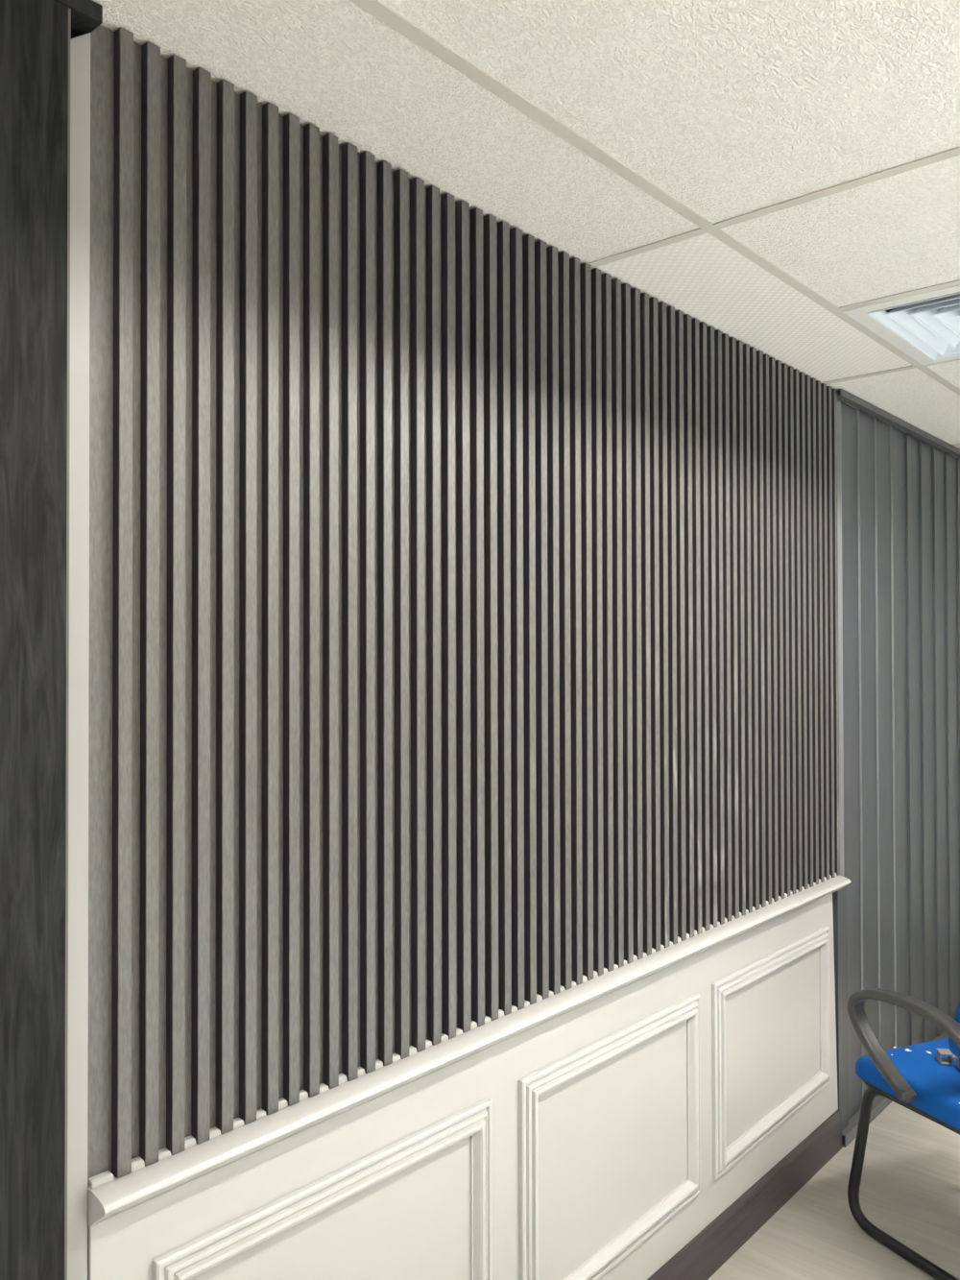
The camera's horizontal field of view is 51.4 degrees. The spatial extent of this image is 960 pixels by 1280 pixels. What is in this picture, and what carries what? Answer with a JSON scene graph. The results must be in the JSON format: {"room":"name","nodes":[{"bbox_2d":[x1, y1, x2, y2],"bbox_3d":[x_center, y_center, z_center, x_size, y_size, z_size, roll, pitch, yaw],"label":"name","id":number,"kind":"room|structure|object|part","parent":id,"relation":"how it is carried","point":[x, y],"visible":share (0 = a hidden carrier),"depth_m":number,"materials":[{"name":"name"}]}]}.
{"room":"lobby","nodes":[
{"label":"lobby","id":0,"kind":"room"},
{"bbox_2d":[92,0,959,449],"bbox_3d":[1.916,-0.847,0.724,4.463,0.120,7.600,-1,-1,41],"label":"ceiling","id":1,"kind":"structure","parent":0,"point":[765,172],"depth_m":1.50,"materials":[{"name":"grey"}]},
{"bbox_2d":[836,388,959,458],"bbox_3d":[1.942,-0.737,3.997,0.022,0.021,2.618,-1,-1,41],"label":"ceiling track","id":2,"kind":"object","parent":1,"relation":"attached to","point":[841,394],"visible":1,"depth_m":3.37,"materials":[{"name":"grey metal"}]},
{"bbox_2d":[832,400,959,1130],"bbox_3d":[1.928,0.378,3.991,0.026,2.208,2.640,-1,-1,41],"label":"vertical blinds","id":3,"kind":"object","parent":2,"relation":"hanging from","point":[897,922],"visible":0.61,"depth_m":3.41,"materials":[{"name":"grey fabric"}]},
{"bbox_3d":[1.085,1.111,3.016,0.026,0.721,0.074,-1,-1,41],"label":"post","id":4,"kind":"part","parent":3,"relation":"part of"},
{"bbox_2d":[843,284,959,364],"bbox_3d":[1.250,-0.803,2.349,0.576,0.086,0.576,-1,-1,41],"label":"ceiling vent","id":5,"kind":"object","parent":1,"relation":"in","point":[926,326],"visible":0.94,"depth_m":2.41,"materials":[{"name":"white metal"}]},
{"bbox_2d":[707,1101,959,1279],"bbox_3d":[1.936,1.518,0.683,4.612,0.080,7.800,-1,-1,41],"label":"floor","id":6,"kind":"structure","parent":0,"point":[909,1189],"depth_m":2.60,"materials":[{"name":"grey wood"}]},
{"bbox_2d":[0,0,102,1279],"bbox_3d":[-0.832,0.354,0.862,0.109,2.264,1.008,-1,-1,41],"label":"panel","id":7,"kind":"object","parent":6,"relation":"on","point":[36,36],"visible":0.99,"depth_m":1.15,"materials":[{"name":"black wood"}]},
{"bbox_2d":[842,1031,949,1147],"bbox_3d":[1.936,1.500,3.968,0.044,0.034,2.634,-1,-1,41],"label":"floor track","id":8,"kind":"object","parent":6,"relation":"on","point":[849,1133],"visible":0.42,"depth_m":3.12,"materials":[{"name":"grey metal"}]},
{"bbox_2d":[846,988,959,1279],"bbox_3d":[1.255,1.040,2.398,0.642,0.919,0.573,0,-1,-23],"label":"chair","id":9,"kind":"object","parent":6,"relation":"on","point":[916,1080],"visible":1,"depth_m":2.37,"materials":[{"name":"blue plastic"}]},
{"bbox_3d":[1.247,1.300,2.414,0.446,0.400,0.532,0,-1,-23],"label":"tube frame","id":10,"kind":"part","parent":9,"relation":"part of","materials":[{"name":"black metal"}]},
{"bbox_3d":[0.985,0.938,2.274,0.042,0.235,0.369,0,-1,-23],"label":"armrest","id":11,"kind":"part","parent":9,"relation":"part of","materials":[{"name":"black plastic"}]},
{"bbox_2d":[855,1038,959,1130],"bbox_3d":[1.254,1.054,2.401,0.550,0.062,0.440,0,-1,-23],"label":"seat cushion","id":12,"kind":"object","parent":9,"relation":"on","point":[935,1086],"depth_m":2.35,"materials":[{"name":"blue fabric"}]},
{"bbox_2d":[936,1048,959,1070],"bbox_3d":[1.142,1.010,2.396,0.064,0.025,0.079,0,-1,9],"label":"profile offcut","id":13,"kind":"object","parent":9,"relation":"on","point":[939,1051],"visible":0.86,"depth_m":2.41,"materials":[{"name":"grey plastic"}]},
{"bbox_3d":[1.319,0.758,2.246,0.550,0.360,0.168,0,-1,-23],"label":"backrest","id":14,"kind":"part","parent":9,"relation":"part of","materials":[{"name":"blue fabric"}]},
{"bbox_2d":[837,398,959,458],"bbox_3d":[1.133,0.317,3.195,0.120,2.385,5.093,-1,-1,41],"label":"wall","id":15,"kind":"structure","parent":0,"point":[838,399],"depth_m":3.46,"materials":[{"name":"paint"}]},
{"bbox_2d":[67,32,90,1279],"bbox_3d":[-0.496,0.369,1.213,0.016,2.241,0.034,-1,-1,41],"label":"trim","id":16,"kind":"structure","parent":15,"relation":"attached to","point":[80,46],"depth_m":1.22,"materials":[{"name":"grey paint"}]},
{"bbox_2d":[87,893,838,1279],"bbox_3d":[0.295,1.111,2.096,0.048,0.775,2.345,-1,-1,41],"label":"wainscot","id":17,"kind":"structure","parent":15,"relation":"attached to","point":[596,1140],"depth_m":1.93,"materials":[{"name":"white wood"}]},
{"bbox_3d":[-0.195,1.042,1.516,0.021,0.491,0.658,-1,-1,41],"label":"moulding","id":18,"kind":"part","parent":17,"relation":"part of","materials":[{"name":"white paint"}]},
{"bbox_2d":[87,872,851,1225],"bbox_3d":[0.303,0.705,2.098,0.065,0.068,2.355,-1,-1,41],"label":"chair rail","id":19,"kind":"object","parent":17,"relation":"attached to","point":[108,1195],"visible":0.83,"depth_m":1.56,"materials":[{"name":"white paint"}]},
{"bbox_3d":[0.297,1.052,2.079,0.021,0.477,0.663,-1,-1,41],"label":"moulding","id":20,"kind":"part","parent":17,"relation":"part of","materials":[{"name":"white paint"}]},
{"bbox_3d":[0.790,1.059,2.643,0.021,0.465,0.692,-1,-1,41],"label":"moulding","id":21,"kind":"part","parent":17,"relation":"part of","materials":[{"name":"white paint"}]},
{"bbox_2d":[87,24,840,1178],"bbox_3d":[0.293,-0.035,2.124,0.024,1.463,2.362,-1,-1,41],"label":"cladding","id":22,"kind":"object","parent":15,"relation":"attached to","point":[463,595],"visible":0.98,"depth_m":1.61,"materials":[{"name":"grey wood"}]},
{"bbox_2d":[647,1109,843,1279],"bbox_3d":[0.302,1.442,2.084,0.012,0.112,2.339,-1,-1,41],"label":"baseboard","id":23,"kind":"structure","parent":15,"relation":"attached to","point":[707,1252],"depth_m":2.53,"materials":[{"name":"wood"}]}
]}

